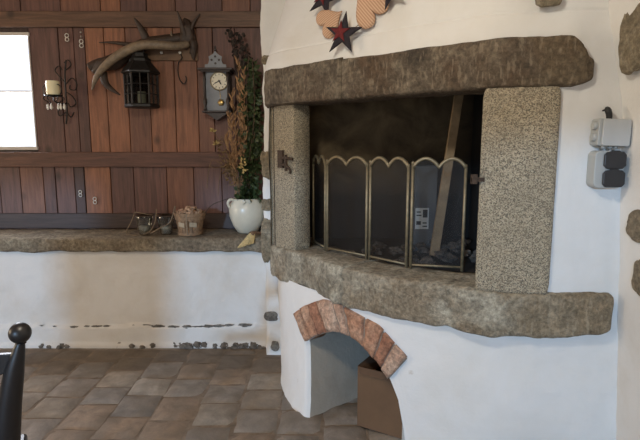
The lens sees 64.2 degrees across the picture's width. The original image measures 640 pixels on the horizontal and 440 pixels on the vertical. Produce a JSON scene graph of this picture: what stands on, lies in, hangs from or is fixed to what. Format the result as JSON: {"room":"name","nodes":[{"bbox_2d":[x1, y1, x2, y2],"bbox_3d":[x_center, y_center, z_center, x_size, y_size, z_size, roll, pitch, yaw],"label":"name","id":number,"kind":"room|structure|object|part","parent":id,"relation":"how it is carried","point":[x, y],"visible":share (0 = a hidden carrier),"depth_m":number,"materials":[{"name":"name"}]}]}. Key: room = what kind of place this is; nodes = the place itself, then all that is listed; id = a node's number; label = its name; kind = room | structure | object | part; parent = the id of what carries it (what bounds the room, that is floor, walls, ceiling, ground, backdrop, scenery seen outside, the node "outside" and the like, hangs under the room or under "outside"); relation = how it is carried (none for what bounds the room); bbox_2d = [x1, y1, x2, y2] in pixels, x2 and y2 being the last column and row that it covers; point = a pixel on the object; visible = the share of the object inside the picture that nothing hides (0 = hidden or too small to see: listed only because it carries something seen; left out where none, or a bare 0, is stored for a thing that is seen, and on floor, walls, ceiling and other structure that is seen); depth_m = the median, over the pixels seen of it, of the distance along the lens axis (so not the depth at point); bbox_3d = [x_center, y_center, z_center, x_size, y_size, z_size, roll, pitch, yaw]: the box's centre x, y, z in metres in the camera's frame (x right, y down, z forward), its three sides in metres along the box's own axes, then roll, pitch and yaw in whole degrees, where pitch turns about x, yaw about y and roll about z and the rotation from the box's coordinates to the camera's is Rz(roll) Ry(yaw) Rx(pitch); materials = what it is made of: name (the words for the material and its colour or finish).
{"room":"traditional dwelling","nodes":[
{"label":"traditional dwelling","id":0,"kind":"room"},
{"bbox_2d":[0,0,264,228],"bbox_3d":[-3.150,-0.875,4.046,5.700,1.930,0.060,0,8,0],"label":"wall","id":1,"kind":"structure","parent":0,"point":[100,121],"depth_m":4.04,"materials":[{"name":"brown wood"}]},
{"bbox_2d":[0,32,38,149],"bbox_3d":[-2.695,-1.008,4.037,0.906,0.899,0.100,0,8,0],"label":"window","id":2,"kind":"structure","parent":1,"relation":"in","point":[2,34],"depth_m":4.00,"materials":[{"name":"paint"}]},
{"bbox_2d":[42,60,77,123],"bbox_3d":[-1.994,-0.986,3.893,0.169,0.492,0.227,1,8,10],"label":"candle sconce","id":3,"kind":"object","parent":1,"relation":"attached to","point":[65,62],"visible":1,"depth_m":3.96,"materials":[{"name":"black iron"},{"name":"wax"}]},
{"bbox_2d":[45,79,59,94],"bbox_3d":[-2.020,-1.003,3.856,0.096,0.123,0.096,0,8,0],"label":"pillar candle","id":4,"kind":"object","parent":3,"relation":"on","point":[52,87],"visible":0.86,"depth_m":3.82,"materials":[{"name":"wax"}]},
{"bbox_2d":[44,94,62,96],"bbox_3d":[-2.020,-0.940,3.865,0.132,0.012,0.132,0,8,0],"label":"drip tray","id":5,"kind":"object","parent":3,"relation":"on","point":[48,95],"depth_m":3.82,"materials":[{"name":"black metal"}]},
{"bbox_3d":[-1.991,-0.954,3.876,0.121,0.150,0.192,6,10,35],"label":"arm","id":6,"kind":"part","parent":3,"relation":"part of","materials":[{"name":"black metal"}]},
{"bbox_2d":[0,11,260,27],"bbox_3d":[-3.180,-1.535,3.904,5.640,0.118,0.032,0,8,0],"label":"trim","id":7,"kind":"structure","parent":1,"relation":"attached to","point":[8,19],"depth_m":3.89,"materials":[{"name":"brown wood"}]},
{"bbox_2d":[0,152,260,166],"bbox_3d":[-3.180,-0.481,4.057,5.640,0.119,0.032,0,8,0],"label":"trim","id":8,"kind":"structure","parent":1,"relation":"attached to","point":[7,159],"depth_m":4.04,"materials":[{"name":"brown wood"}]},
{"bbox_2d":[0,213,263,227],"bbox_3d":[-3.180,0.006,4.133,5.640,0.123,0.022,0,8,0],"label":"trim","id":9,"kind":"structure","parent":1,"relation":"attached to","point":[7,220],"depth_m":4.12,"materials":[{"name":"brown wood"}]},
{"bbox_2d":[87,11,199,94],"bbox_3d":[-1.339,-1.256,3.847,0.879,0.621,0.224,0,8,0],"label":"antler mount","id":10,"kind":"object","parent":1,"relation":"attached to","point":[186,39],"visible":1,"depth_m":3.84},
{"bbox_2d":[121,50,159,108],"bbox_3d":[-1.352,-1.086,3.849,0.272,0.471,0.272,0,8,0],"label":"lantern","id":11,"kind":"object","parent":10,"relation":"hanging from","point":[140,76],"visible":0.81,"depth_m":3.78,"materials":[{"name":"black metal"}]},
{"bbox_3d":[-1.352,-0.989,3.863,0.223,0.214,0.222,0,8,0],"label":"glass pane","id":12,"kind":"part","parent":11,"relation":"part of","materials":[{"name":"clear glass"}]},
{"bbox_3d":[-1.352,-0.868,3.881,0.247,0.030,0.247,0,8,0],"label":"plate","id":13,"kind":"part","parent":11,"relation":"part of","materials":[{"name":"black metal"}]},
{"bbox_3d":[-1.001,-1.381,3.893,0.138,0.316,0.087,0,8,0],"label":"skull plate","id":14,"kind":"part","parent":10,"relation":"part of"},
{"bbox_2d":[145,48,197,60],"bbox_3d":[-1.148,-1.287,3.929,0.408,0.112,0.052,0,8,0],"label":"peg rail","id":15,"kind":"object","parent":1,"relation":"attached to","point":[153,54],"visible":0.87,"depth_m":3.94,"materials":[{"name":"brown wood"}]},
{"bbox_2d":[177,54,186,83],"bbox_3d":[-1.064,-1.162,3.932,0.074,0.230,0.015,0,8,0],"label":"iron hook","id":16,"kind":"object","parent":15,"relation":"hanging from","point":[180,54],"visible":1,"depth_m":3.94,"materials":[{"name":"black metal"}]},
{"bbox_2d":[197,46,234,120],"bbox_3d":[-0.787,-1.042,3.905,0.260,0.557,0.168,0,8,0],"label":"wall clock","id":17,"kind":"object","parent":1,"relation":"attached to","point":[217,78],"visible":0.98,"depth_m":3.87,"materials":[{"name":"grey wood"}]},
{"bbox_3d":[-0.787,-1.137,3.891,0.260,0.028,0.168,0,8,0],"label":"cornice","id":18,"kind":"part","parent":17,"relation":"part of","materials":[{"name":"grey wood"}]},
{"bbox_3d":[-0.787,-0.805,3.949,0.220,0.074,0.148,0,8,0],"label":"moulding","id":19,"kind":"part","parent":17,"relation":"part of","materials":[{"name":"grey wood"}]},
{"bbox_3d":[-0.696,-0.991,3.935,0.018,0.298,0.123,0,8,0],"label":"panel","id":20,"kind":"part","parent":17,"relation":"part of","materials":[{"name":"grey wood"}]},
{"bbox_2d":[0,251,266,347],"bbox_3d":[-3.150,0.573,3.785,5.700,0.780,0.051,0,8,0],"label":"wall","id":21,"kind":"structure","parent":0,"point":[104,299],"depth_m":3.80,"materials":[{"name":"paint"}]},
{"bbox_2d":[0,228,260,252],"bbox_3d":[-3.189,0.152,3.928,5.623,0.123,0.501,0,8,0],"label":"stone ledge","id":22,"kind":"object","parent":21,"relation":"on","point":[11,239],"visible":0.84,"depth_m":3.70,"materials":[{"name":"grey stone"}]},
{"bbox_2d":[126,212,153,235],"bbox_3d":[-1.321,0.024,3.789,0.149,0.180,0.208,2,9,15],"label":"glass jar","id":23,"kind":"object","parent":22,"relation":"on","point":[142,228],"visible":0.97,"depth_m":3.79,"materials":[{"name":"clear glass"}]},
{"bbox_3d":[-1.316,0.034,3.824,0.134,0.150,0.134,0,8,0],"label":"jar glass","id":24,"kind":"part","parent":23,"relation":"part of","materials":[{"name":"clear glass"}]},
{"bbox_2d":[143,206,175,234],"bbox_3d":[-1.179,0.002,3.793,0.223,0.222,0.193,0,8,0],"label":"glass jar","id":25,"kind":"object","parent":22,"relation":"on","point":[166,228],"visible":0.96,"depth_m":3.79,"materials":[{"name":"clear glass"}]},
{"bbox_3d":[-1.155,0.034,3.824,0.134,0.150,0.134,0,8,0],"label":"jar glass","id":26,"kind":"part","parent":25,"relation":"part of","materials":[{"name":"clear glass"}]},
{"bbox_2d":[173,198,228,235],"bbox_3d":[-0.898,-0.027,3.801,0.413,0.276,0.238,3,9,23],"label":"basket","id":27,"kind":"object","parent":22,"relation":"on","point":[187,224],"visible":0.88,"depth_m":3.76,"materials":[{"name":"wicker"}]},
{"bbox_2d":[176,206,201,213],"bbox_3d":[-0.982,-0.072,3.829,0.204,0.065,0.192,0,8,0],"label":"pods","id":28,"kind":"object","parent":27,"relation":"on","point":[189,209],"visible":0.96,"depth_m":3.78,"materials":[{"name":"beige plant"}]},
{"bbox_2d":[227,198,263,233],"bbox_3d":[-0.559,-0.038,3.895,0.276,0.272,0.272,0,8,0],"label":"ceramic jug","id":29,"kind":"object","parent":22,"relation":"on","point":[247,217],"visible":0.86,"depth_m":3.79,"materials":[{"name":"white ceramic"}]},
{"bbox_2d":[207,128,247,194],"bbox_3d":[-0.672,-0.419,3.818,0.334,0.549,0.145,3,9,19],"label":"dried flowers","id":30,"kind":"object","parent":29,"relation":"in","point":[228,167],"visible":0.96,"depth_m":3.81,"materials":[{"name":"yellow plant"}]},
{"bbox_3d":[-0.700,-0.404,3.817,0.199,0.519,0.072,0,8,0],"label":"dry stem","id":31,"kind":"part","parent":30,"relation":"part of","materials":[{"name":"brown plant"}]},
{"bbox_3d":[-0.682,-0.312,3.846,0.146,0.328,0.081,-3,9,-20],"label":"dry stem","id":32,"kind":"part","parent":30,"relation":"part of","materials":[{"name":"brown plant"}]},
{"bbox_3d":[-0.688,-0.358,3.816,0.176,0.429,0.082,0,8,0],"label":"dry stem","id":33,"kind":"part","parent":30,"relation":"part of","materials":[{"name":"brown plant"}]},
{"bbox_3d":[-0.684,-0.388,3.833,0.167,0.482,0.097,0,8,0],"label":"dry stem","id":34,"kind":"part","parent":30,"relation":"part of","materials":[{"name":"brown plant"}]},
{"bbox_3d":[-0.669,-0.298,3.829,0.135,0.305,0.079,-3,9,-19],"label":"dry stem","id":35,"kind":"part","parent":30,"relation":"part of","materials":[{"name":"brown plant"}]},
{"bbox_3d":[-0.668,-0.342,3.823,0.136,0.394,0.055,0,8,0],"label":"dry stem","id":36,"kind":"part","parent":30,"relation":"part of","materials":[{"name":"brown plant"}]},
{"bbox_3d":[-0.669,-0.123,3.819,0.064,0.082,0.031,-5,10,-32],"label":"handle","id":37,"kind":"part","parent":29,"relation":"part of","materials":[{"name":"beige ceramic"}]},
{"bbox_2d":[224,56,247,198],"bbox_3d":[-0.625,-0.678,3.797,0.184,1.066,0.096,-2,8,-13],"label":"dried grass","id":38,"kind":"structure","parent":29,"relation":"in","point":[241,122],"depth_m":3.79,"materials":[{"name":"brown plant"}]},
{"bbox_2d":[225,27,260,185],"bbox_3d":[-0.580,-0.777,3.872,0.265,1.341,0.132,0,8,0],"label":"stems","id":39,"kind":"object","parent":29,"relation":"in","point":[234,42],"visible":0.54,"depth_m":3.82,"materials":[{"name":"brown plant"}]},
{"bbox_2d":[233,57,263,203],"bbox_3d":[-0.520,-0.633,3.823,0.235,1.174,0.302,3,9,22],"label":"plant","id":40,"kind":"object","parent":29,"relation":"in","point":[252,113],"visible":0.87,"depth_m":3.81,"materials":[{"name":"green plant"}]},
{"bbox_3d":[-0.501,-0.658,3.867,0.102,1.109,0.173,2,8,13],"label":"stem","id":41,"kind":"part","parent":40,"relation":"part of","materials":[{"name":"green plant"}]},
{"bbox_2d":[238,231,260,247],"bbox_3d":[-0.491,0.142,3.697,0.201,0.117,0.088,-8,11,-42],"label":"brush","id":42,"kind":"object","parent":22,"relation":"on","point":[250,237],"visible":1,"depth_m":3.68,"materials":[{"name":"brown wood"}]},
{"bbox_3d":[-0.469,0.097,3.737,0.040,0.040,0.108,7,11,40],"label":"handle","id":43,"kind":"part","parent":42,"relation":"part of","materials":[{"name":"brown wood"}]},
{"bbox_2d":[0,348,401,439],"bbox_3d":[-2.050,1.371,0.956,7.900,0.026,6.702,0,8,0],"label":"floor","id":44,"kind":"structure","parent":0,"point":[69,393],"depth_m":3.04,"materials":[{"name":"tile"}]},
{"bbox_2d":[0,322,31,439],"bbox_3d":[-1.161,0.782,1.585,0.525,1.002,0.464,-5,10,-30],"label":"wooden chair","id":45,"kind":"object","parent":44,"relation":"on","point":[12,364],"visible":1,"depth_m":1.46,"materials":[{"name":"black wood"}]},
{"bbox_3d":[-1.055,0.445,1.396,0.378,0.103,0.058,-5,10,-32],"label":"rail","id":46,"kind":"part","parent":45,"relation":"part of","materials":[{"name":"black wood"}]},
{"bbox_3d":[-0.906,0.817,1.533,0.128,0.947,0.072,0,8,0],"label":"post","id":47,"kind":"part","parent":45,"relation":"part of","materials":[{"name":"black wood"}]},
{"bbox_3d":[-1.197,0.824,1.598,0.493,0.030,0.388,-4,9,-26],"label":"seat","id":48,"kind":"part","parent":45,"relation":"part of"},
{"bbox_2d":[38,341,265,349],"bbox_3d":[-1.323,0.948,3.828,1.850,0.079,0.054,0,8,0],"label":"rubble","id":49,"kind":"object","parent":44,"relation":"on","point":[253,345],"visible":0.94,"depth_m":3.81,"materials":[{"name":"grey stone"}]},
{"bbox_2d":[260,0,310,354],"bbox_3d":[0.478,-0.384,3.519,1.999,2.750,0.581,2,9,17],"label":"wall pier","id":50,"kind":"object","parent":44,"relation":"on","point":[271,10],"visible":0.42,"depth_m":3.53,"materials":[{"name":"white paint"}]},
{"bbox_2d":[357,356,401,438],"bbox_3d":[0.396,0.902,2.755,0.300,0.399,0.296,5,10,30],"label":"cardboard box","id":51,"kind":"object","parent":44,"relation":"on","point":[378,409],"visible":0.45,"depth_m":2.67,"materials":[{"name":"brown cardboard"}]},
{"bbox_2d":[264,0,622,439],"bbox_3d":[0.510,-0.300,2.942,1.700,2.750,1.758,0,8,0],"label":"fireplace","id":52,"kind":"object","parent":44,"relation":"on","point":[520,343],"visible":0.98,"depth_m":2.34,"materials":[{"name":"white paint"}]},
{"bbox_3d":[-0.040,0.276,3.145,0.388,0.231,1.020,-4,9,-27],"label":"sill stone","id":53,"kind":"part","parent":52,"relation":"part of","materials":[{"name":"grey stone"}]},
{"bbox_2d":[310,0,390,51],"bbox_3d":[0.145,-1.028,2.514,0.133,0.408,0.619,-7,11,-41],"label":"garland","id":54,"kind":"object","parent":52,"relation":"hanging from","point":[366,10],"visible":1,"depth_m":2.50,"materials":[{"name":"fabric"}]},
{"bbox_2d":[312,155,467,271],"bbox_3d":[0.285,-0.068,2.795,1.047,0.563,0.149,8,11,43],"label":"fire screen","id":55,"kind":"object","parent":52,"relation":"on","point":[326,162],"visible":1,"depth_m":2.71,"materials":[{"name":"gold metal"}]},
{"bbox_3d":[-0.005,-0.112,3.094,0.019,0.563,0.231,-3,9,-19],"label":"screen panel","id":56,"kind":"part","parent":55,"relation":"part of","materials":[{"name":"gold metal"}]},
{"bbox_3d":[0.148,-0.079,2.869,0.019,0.563,0.316,-8,12,-44],"label":"screen panel","id":57,"kind":"part","parent":55,"relation":"part of","materials":[{"name":"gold metal"}]},
{"bbox_3d":[0.354,-0.048,2.654,0.019,0.563,0.269,-7,11,-42],"label":"screen panel","id":58,"kind":"part","parent":55,"relation":"part of","materials":[{"name":"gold metal"}]},
{"bbox_3d":[0.581,-0.029,2.520,0.268,0.563,0.019,2,8,13],"label":"screen panel","id":59,"kind":"part","parent":55,"relation":"part of","materials":[{"name":"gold metal"}]},
{"bbox_2d":[361,239,475,265],"bbox_3d":[0.624,0.168,2.901,0.772,0.091,0.510,0,8,0],"label":"heap","id":60,"kind":"object","parent":52,"relation":"on","point":[455,247],"visible":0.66,"depth_m":2.88,"materials":[{"name":"grey stone"}]},
{"bbox_2d":[409,165,437,250],"bbox_3d":[0.624,-0.076,3.099,0.133,0.507,0.164,0,8,0],"label":"carton","id":61,"kind":"object","parent":52,"relation":"on","point":[425,176],"visible":0.72,"depth_m":3.02,"materials":[{"name":"grey cardboard"}]},
{"bbox_2d":[265,0,611,70],"bbox_3d":[0.404,-1.189,2.627,0.698,0.900,2.212,-7,11,-39],"label":"hood","id":62,"kind":"object","parent":52,"relation":"attached to","point":[412,35],"depth_m":2.23,"materials":[{"name":"white paint"}]},
{"bbox_2d":[429,95,463,255],"bbox_3d":[0.727,-0.283,2.914,0.053,0.957,0.350,6,10,35],"label":"batten","id":63,"kind":"object","parent":52,"relation":"on","point":[458,99],"visible":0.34,"depth_m":2.90,"materials":[{"name":"brown wood"}]},
{"bbox_3d":[0.699,0.378,2.454,1.232,0.226,0.405,4,9,23],"label":"sill stone","id":64,"kind":"part","parent":52,"relation":"part of","materials":[{"name":"grey stone"}]},
{"bbox_3d":[1.157,-0.107,2.132,0.405,1.280,0.009,0,8,0],"label":"plaster panel","id":65,"kind":"part","parent":52,"relation":"part of","materials":[{"name":"white paint"}]},
{"bbox_2d":[586,150,626,187],"bbox_3d":[1.166,-0.208,2.079,0.120,0.151,0.075,0,8,0],"label":"wall socket","id":66,"kind":"object","parent":52,"relation":"attached to","point":[604,168],"visible":1,"depth_m":2.05,"materials":[{"name":"grey plastic"}]},
{"bbox_2d":[589,106,631,148],"bbox_3d":[1.166,-0.372,2.056,0.141,0.168,0.073,0,8,0],"label":"junction box","id":67,"kind":"object","parent":52,"relation":"attached to","point":[609,132],"visible":1,"depth_m":2.03,"materials":[{"name":"grey plastic"}]},
{"bbox_3d":[1.179,-0.348,2.028,0.115,0.109,0.010,0,8,0],"label":"lid","id":68,"kind":"part","parent":67,"relation":"part of","materials":[{"name":"grey plastic"}]},
{"bbox_2d":[608,0,639,439],"bbox_3d":[1.232,0.142,-0.105,0.218,2.750,4.951,0,8,0],"label":"wall","id":69,"kind":"structure","parent":0,"point":[624,15],"depth_m":2.07,"materials":[{"name":"paint"}]}
]}

